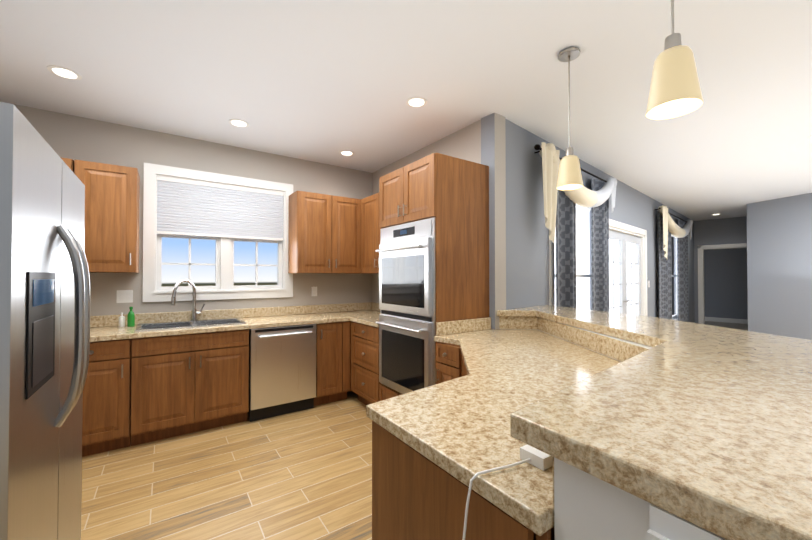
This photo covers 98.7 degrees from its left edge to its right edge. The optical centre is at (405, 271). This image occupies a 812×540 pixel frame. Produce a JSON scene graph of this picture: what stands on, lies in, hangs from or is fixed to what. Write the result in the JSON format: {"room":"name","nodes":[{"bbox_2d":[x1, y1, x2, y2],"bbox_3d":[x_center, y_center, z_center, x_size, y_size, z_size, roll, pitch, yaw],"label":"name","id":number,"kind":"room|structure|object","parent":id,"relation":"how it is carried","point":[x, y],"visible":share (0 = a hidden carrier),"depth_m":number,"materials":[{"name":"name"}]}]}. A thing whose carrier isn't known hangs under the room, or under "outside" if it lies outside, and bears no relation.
{"room":"kitchen","nodes":[
{"label":"kitchen","id":0,"kind":"room"},
{"bbox_2d":[5,102,372,315],"bbox_3d":[-1.885,0.036,3.748,3.680,2.740,0.140,0,-1,-35],"label":"wall","id":1,"kind":"structure","parent":0,"point":[76,137],"depth_m":3.47,"materials":[{"name":"grey paint"}]},
{"bbox_2d":[60,157,139,272],"bbox_3d":[-2.748,-0.440,2.832,0.910,0.890,0.386,0,-1,-35],"label":"upper cabinet","id":2,"kind":"object","parent":1,"relation":"attached to","point":[111,230],"visible":0.52,"depth_m":2.86,"materials":[{"name":"brown wood"}]},
{"bbox_2d":[116,290,132,302],"bbox_3d":[-2.566,0.226,3.183,0.116,0.115,0.008,0,-1,-35],"label":"electrical outlet","id":3,"kind":"object","parent":1,"relation":"attached to","point":[124,296],"visible":1,"depth_m":3.18,"materials":[{"name":"white plastic"}]},
{"bbox_2d":[142,163,292,301],"bbox_3d":[-1.913,-0.362,3.697,1.390,1.305,0.140,0,-1,-35],"label":"window","id":4,"kind":"structure","parent":1,"relation":"in","point":[224,287],"depth_m":3.60,"materials":[{"name":"white"}]},
{"bbox_2d":[157,176,283,240],"bbox_3d":[-1.898,-0.636,3.679,1.180,0.552,0.024,0,-1,-35],"label":"window shade","id":5,"kind":"object","parent":4,"relation":"attached to","point":[191,207],"visible":1,"depth_m":3.63,"materials":[{"name":"white fabric"}]},
{"bbox_2d":[311,287,316,295],"bbox_3d":[-1.103,0.239,4.197,0.072,0.115,0.008,0,-1,-35],"label":"electrical outlet","id":6,"kind":"object","parent":1,"relation":"attached to","point":[313,291],"visible":1,"depth_m":4.19,"materials":[{"name":"white plastic"}]},
{"bbox_2d":[288,191,378,273],"bbox_3d":[-0.796,-0.424,4.185,1.111,0.890,0.386,0,-1,-35],"label":"upper cabinet","id":7,"kind":"object","parent":1,"relation":"attached to","point":[324,233],"visible":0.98,"depth_m":3.93,"materials":[{"name":"brown wood"}]},
{"bbox_2d":[81,391,372,539],"bbox_3d":[6.069,1.448,4.720,18.200,0.060,11.700,0,-1,-35],"label":"floor","id":8,"kind":"structure","parent":0,"point":[306,474],"depth_m":2.29,"materials":[{"name":"brown wood"}]},
{"bbox_2d":[0,102,89,539],"bbox_3d":[-1.418,0.491,0.945,0.814,1.762,0.870,0,-1,-35],"label":"fridge","id":9,"kind":"object","parent":8,"relation":"on","point":[44,315],"visible":1,"depth_m":0.97,"materials":[{"name":"grey metal"}]},
{"bbox_2d":[82,338,145,456],"bbox_3d":[-2.514,0.961,2.841,0.595,0.868,0.605,0,-1,-35],"label":"base cabinet","id":10,"kind":"object","parent":8,"relation":"on","point":[137,391],"depth_m":2.67,"materials":[{"name":"brown wood"}]},
{"bbox_2d":[142,337,248,443],"bbox_3d":[-1.998,1.054,3.198,0.930,0.690,0.605,0,-1,-35],"label":"base cabinet","id":11,"kind":"object","parent":8,"relation":"on","point":[188,387],"depth_m":2.97,"materials":[{"name":"brown wood"}]},
{"bbox_2d":[249,324,315,421],"bbox_3d":[-1.328,0.972,3.610,0.620,0.865,0.663,0,-1,-35],"label":"dishwasher","id":12,"kind":"object","parent":8,"relation":"on","point":[282,370],"visible":0.94,"depth_m":3.36,"materials":[{"name":"grey metal"}]},
{"bbox_2d":[314,321,351,405],"bbox_3d":[-0.934,0.974,3.936,0.380,0.868,0.605,0,-1,-35],"label":"base cabinet","id":13,"kind":"object","parent":8,"relation":"on","point":[333,340],"depth_m":3.69,"materials":[{"name":"brown wood"}]},
{"bbox_2d":[90,302,378,341],"bbox_3d":[-1.660,0.462,3.421,3.392,0.140,0.640,0,-1,-35],"label":"countertop","id":14,"kind":"structure","parent":13,"relation":"on","point":[105,328],"depth_m":3.42,"materials":[{"name":"stone"}]},
{"bbox_2d":[119,312,124,326],"bbox_3d":[-2.508,0.424,3.080,0.044,0.126,0.043,0,-1,-35],"label":"soap dispenser","id":15,"kind":"object","parent":14,"relation":"on","point":[121,320],"visible":1,"depth_m":3.07,"materials":[{"name":"white plastic"}]},
{"bbox_2d":[127,307,134,326],"bbox_3d":[-2.443,0.399,3.101,0.052,0.176,0.051,0,-1,-35],"label":"soap bottle","id":16,"kind":"object","parent":14,"relation":"on","point":[131,319],"visible":1,"depth_m":3.08,"materials":[{"name":"green plastic"}]},
{"bbox_2d":[171,280,204,320],"bbox_3d":[-2.099,0.280,3.367,0.284,0.404,0.171,0,-1,-35],"label":"faucet","id":17,"kind":"object","parent":14,"relation":"on","point":[194,312],"visible":1,"depth_m":3.42,"materials":[{"name":"silver metal"}]},
{"bbox_2d":[135,318,246,330],"bbox_3d":[-1.984,0.580,3.253,0.836,0.199,0.486,0,-1,-35],"label":"sink","id":18,"kind":"object","parent":14,"relation":"in","point":[178,324],"visible":0.23,"depth_m":3.30,"materials":[{"name":"silver metal"}]},
{"bbox_2d":[351,322,380,404],"bbox_3d":[-0.193,0.971,3.714,0.635,0.868,0.597,0,-1,-35],"label":"base cabinet","id":19,"kind":"object","parent":8,"relation":"on","point":[365,382],"visible":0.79,"depth_m":3.53,"materials":[{"name":"brown wood"}]},
{"bbox_2d":[379,152,488,400],"bbox_3d":[0.216,0.248,3.133,0.642,2.300,0.825,0,-1,-35],"label":"tall cabinet","id":20,"kind":"object","parent":8,"relation":"on","point":[450,194],"visible":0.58,"depth_m":2.82,"materials":[{"name":"brown wood"}]},
{"bbox_2d":[375,217,435,393],"bbox_3d":[0.182,0.321,3.109,0.667,1.458,0.805,0,-1,-35],"label":"double oven","id":21,"kind":"object","parent":20,"relation":"in","point":[406,322],"visible":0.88,"depth_m":2.88,"materials":[{"name":"grey metal"}]},
{"bbox_2d":[435,342,467,384],"bbox_3d":[0.553,0.958,2.635,0.638,0.868,0.350,0,-1,-35],"label":"base cabinet","id":22,"kind":"object","parent":8,"relation":"on","point":[449,364],"visible":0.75,"depth_m":2.50,"materials":[{"name":"brown wood"}]},
{"bbox_2d":[372,421,554,539],"bbox_3d":[0.670,0.948,1.755,1.940,0.868,1.339,0,-1,-35],"label":"base cabinet","id":23,"kind":"object","parent":8,"relation":"on","point":[416,495],"visible":0.18,"depth_m":0.96,"materials":[{"name":"brown wood"}]},
{"bbox_2d":[366,317,620,535],"bbox_3d":[0.606,0.443,1.895,1.998,0.140,1.636,0,-1,-35],"label":"countertop","id":24,"kind":"structure","parent":23,"relation":"on","point":[458,428],"depth_m":1.20,"materials":[{"name":"stone"}]},
{"bbox_2d":[462,444,552,539],"bbox_3d":[0.238,0.881,0.823,0.282,0.898,0.087,0,-1,-15],"label":"cable","id":25,"kind":"object","parent":24,"relation":"hanging from","point":[535,457],"visible":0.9,"depth_m":0.81,"materials":[{"name":"white plastic"}]},
{"bbox_2d":[0,0,811,220],"bbox_3d":[4.987,-1.333,6.315,18.200,0.060,7.900,0,-1,-35],"label":"ceiling","id":26,"kind":"structure","parent":0,"point":[324,81],"depth_m":2.43,"materials":[{"name":"white paint"}]},
{"bbox_2d":[47,65,81,79],"bbox_3d":[-2.317,-1.348,2.370,0.170,0.006,0.170,0,-1,-35],"label":"recessed light","id":27,"kind":"object","parent":26,"relation":"in","point":[64,72],"visible":1,"depth_m":2.36,"materials":[{"name":"white"}]},
{"bbox_2d":[229,119,248,126],"bbox_3d":[-1.508,-1.338,3.151,0.170,0.006,0.170,0,-1,-35],"label":"recessed light","id":28,"kind":"object","parent":26,"relation":"in","point":[238,123],"visible":1,"depth_m":3.15,"materials":[{"name":"white"}]},
{"bbox_2d":[339,150,353,155],"bbox_3d":[-0.664,-1.329,3.918,0.170,0.006,0.170,0,-1,-35],"label":"recessed light","id":29,"kind":"object","parent":26,"relation":"in","point":[347,153],"visible":1,"depth_m":3.92,"materials":[{"name":"white"}]},
{"bbox_2d":[406,97,426,107],"bbox_3d":[0.083,-1.343,2.769,0.170,0.006,0.170,0,-1,-35],"label":"recessed light","id":30,"kind":"object","parent":26,"relation":"in","point":[415,102],"visible":1,"depth_m":2.77,"materials":[{"name":"white"}]},
{"bbox_2d":[557,47,582,189],"bbox_3d":[1.007,-0.935,2.151,0.149,0.836,0.149,0,-1,-35],"label":"pendant light","id":31,"kind":"object","parent":26,"relation":"hanging from","point":[569,177],"visible":1,"depth_m":2.12,"materials":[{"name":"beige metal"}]},
{"bbox_2d":[646,0,702,119],"bbox_3d":[0.876,-0.948,1.147,0.149,0.836,0.149,0,-1,-35],"label":"pendant light","id":32,"kind":"object","parent":26,"relation":"hanging from","point":[675,90],"visible":1,"depth_m":1.11,"materials":[{"name":"beige glass"}]},
{"bbox_2d":[372,113,505,328],"bbox_3d":[0.208,0.037,3.836,0.140,2.740,2.100,0,-1,-35],"label":"wall","id":33,"kind":"structure","parent":0,"point":[464,143],"depth_m":3.02,"materials":[{"name":"grey paint"}]},
{"bbox_2d":[361,193,380,272],"bbox_3d":[-0.161,-0.427,3.908,0.386,0.890,0.852,0,-1,-35],"label":"upper cabinet","id":34,"kind":"object","parent":33,"relation":"attached to","point":[370,235],"visible":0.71,"depth_m":3.98,"materials":[{"name":"brown wood"}]},
{"bbox_2d":[481,113,494,328],"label":"wall","id":35,"kind":"structure","parent":0,"point":[487,122],"depth_m":2.97,"materials":[{"name":"grey paint"}]},
{"bbox_2d":[505,119,548,308],"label":"wall","id":36,"kind":"structure","parent":0,"point":[527,257],"depth_m":3.27,"materials":[{"name":"grey paint"}]},
{"bbox_2d":[534,142,616,311],"bbox_3d":[1.990,0.083,3.893,2.090,2.610,0.229,1,-1,-42],"label":"curtain","id":37,"kind":"object","parent":36,"relation":"hanging from","point":[560,211],"visible":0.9,"depth_m":3.77,"materials":[{"name":"grey fabric"}]},
{"bbox_2d":[521,316,652,361],"bbox_3d":[1.109,0.879,2.320,1.146,1.018,1.758,0,-1,-35],"label":"wall","id":38,"kind":"structure","parent":0,"point":[637,344],"depth_m":1.91,"materials":[{"name":"white stone"}]},
{"bbox_2d":[499,316,648,361],"bbox_3d":[1.047,0.423,2.216,0.921,0.106,1.606,0,-1,-35],"label":"backsplash","id":39,"kind":"structure","parent":38,"relation":"attached to","point":[621,351],"depth_m":2.27,"materials":[{"name":"stone"}]},
{"bbox_2d":[497,305,811,539],"bbox_3d":[1.009,0.337,1.823,2.567,0.050,2.324,0,-1,-35],"label":"bar","id":40,"kind":"object","parent":38,"relation":"on","point":[707,427],"visible":1,"depth_m":0.69,"materials":[{"name":"stone"}]},
{"bbox_2d":[554,457,650,539],"bbox_3d":[0.802,0.862,0.922,1.136,1.018,0.170,0,-1,-35],"label":"wall","id":41,"kind":"structure","parent":0,"point":[587,506],"depth_m":0.61,"materials":[{"name":"white paint"}]},
{"bbox_2d":[552,456,553,507],"bbox_3d":[0.714,0.408,0.972,1.045,0.106,0.003,0,-1,-35],"label":"backsplash","id":42,"kind":"structure","parent":41,"relation":"attached to","point":[552,456],"depth_m":0.67,"materials":[{"name":"laminate"}]},
{"bbox_2d":[647,504,725,539],"bbox_3d":[0.530,0.526,0.391,0.150,0.360,0.400,0,-1,-35],"label":"trim","id":43,"kind":"structure","parent":41,"relation":"attached to","point":[665,525],"depth_m":0.50,"materials":[{"name":"white wood"}]},
{"bbox_2d":[578,158,694,322],"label":"wall","id":44,"kind":"structure","parent":0,"point":[634,208],"depth_m":6.01,"materials":[{"name":"grey paint"}]},
{"bbox_2d":[549,204,590,307],"bbox_3d":[2.013,0.050,4.115,1.501,1.980,0.298,0,-1,-35],"label":"window","id":45,"kind":"structure","parent":44,"relation":"attached to","point":[552,275],"depth_m":3.59,"materials":[{"name":"white"}]},
{"bbox_2d":[609,219,647,315],"bbox_3d":[3.312,0.360,5.299,1.920,2.130,0.142,1,-1,-42],"label":"door frame","id":46,"kind":"structure","parent":44,"relation":"attached to","point":[614,225],"depth_m":5.83,"materials":[{"name":"white wood"}]},
{"bbox_2d":[609,230,640,315],"bbox_3d":[3.303,0.415,5.308,1.668,1.996,0.255,0,-1,-35],"label":"french door","id":47,"kind":"structure","parent":46,"relation":"attached to","point":[623,239],"depth_m":5.31,"materials":[{"name":"white"}]},
{"bbox_2d":[657,235,676,319],"bbox_3d":[5.416,0.088,7.172,2.146,1.980,0.380,0,-1,-35],"label":"window","id":48,"kind":"structure","parent":44,"relation":"attached to","point":[673,316],"depth_m":7.84,"materials":[{"name":"white wood"}]},
{"bbox_2d":[655,205,692,321],"bbox_3d":[5.483,0.121,7.030,2.720,2.610,0.229,1,-1,-42],"label":"curtain","id":49,"kind":"object","parent":44,"relation":"hanging from","point":[668,227],"visible":0.88,"depth_m":6.74,"materials":[{"name":"grey fabric"}]},
{"bbox_2d":[671,236,747,319],"bbox_3d":[9.892,0.107,9.606,0.892,2.740,6.266,0,-1,-35],"label":"wall","id":50,"kind":"structure","parent":0,"point":[725,285],"depth_m":9.95,"materials":[{"name":"grey paint"}]},
{"bbox_2d":[705,317,747,323],"bbox_3d":[9.763,1.413,9.672,0.020,0.130,5.760,1,-1,-42],"label":"baseboard","id":51,"kind":"structure","parent":50,"relation":"attached to","point":[731,320],"depth_m":10.13,"materials":[{"name":"white"}]},
{"bbox_2d":[694,216,746,322],"bbox_3d":[9.580,0.066,6.256,0.120,2.740,7.140,1,-1,-42],"label":"wall","id":52,"kind":"structure","parent":0,"point":[733,230],"depth_m":8.47,"materials":[{"name":"grey paint"}]},
{"bbox_2d":[698,243,746,323],"bbox_3d":[7.688,0.404,8.343,0.140,2.115,1.070,1,-1,-42],"label":"trim","id":53,"kind":"structure","parent":52,"relation":"attached to","point":[701,301],"depth_m":8.65,"materials":[{"name":"white wood"}]},
{"bbox_2d":[705,321,747,330],"bbox_3d":[8.841,1.465,8.842,2.500,0.006,5.760,1,-1,-42],"label":"floor","id":54,"kind":"structure","parent":0,"point":[739,326],"depth_m":9.52,"materials":[{"name":"beige"}]},
{"bbox_2d":[746,193,811,339],"bbox_3d":[8.047,0.047,4.679,4.584,2.740,5.460,0,-1,-35],"label":"wall block","id":55,"kind":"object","parent":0,"point":[779,259],"visible":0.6,"depth_m":6.19,"materials":[{"name":"grey paint"}]},
{"label":"outside","id":56,"kind":"structure","parent":0,"visible":0},
{"bbox_2d":[161,237,277,286],"bbox_3d":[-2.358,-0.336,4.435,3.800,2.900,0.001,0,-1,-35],"label":"view from the kitchen","id":57,"kind":"structure","parent":56,"point":[175,250],"depth_m":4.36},
{"bbox_2d":[555,206,634,314],"bbox_3d":[3.576,0.235,6.144,7.838,2.800,0.990,0,-1,-35],"label":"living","id":58,"kind":"object","parent":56,"point":[582,253],"depth_m":5.52,"materials":[{"name":"white"}]}
]}

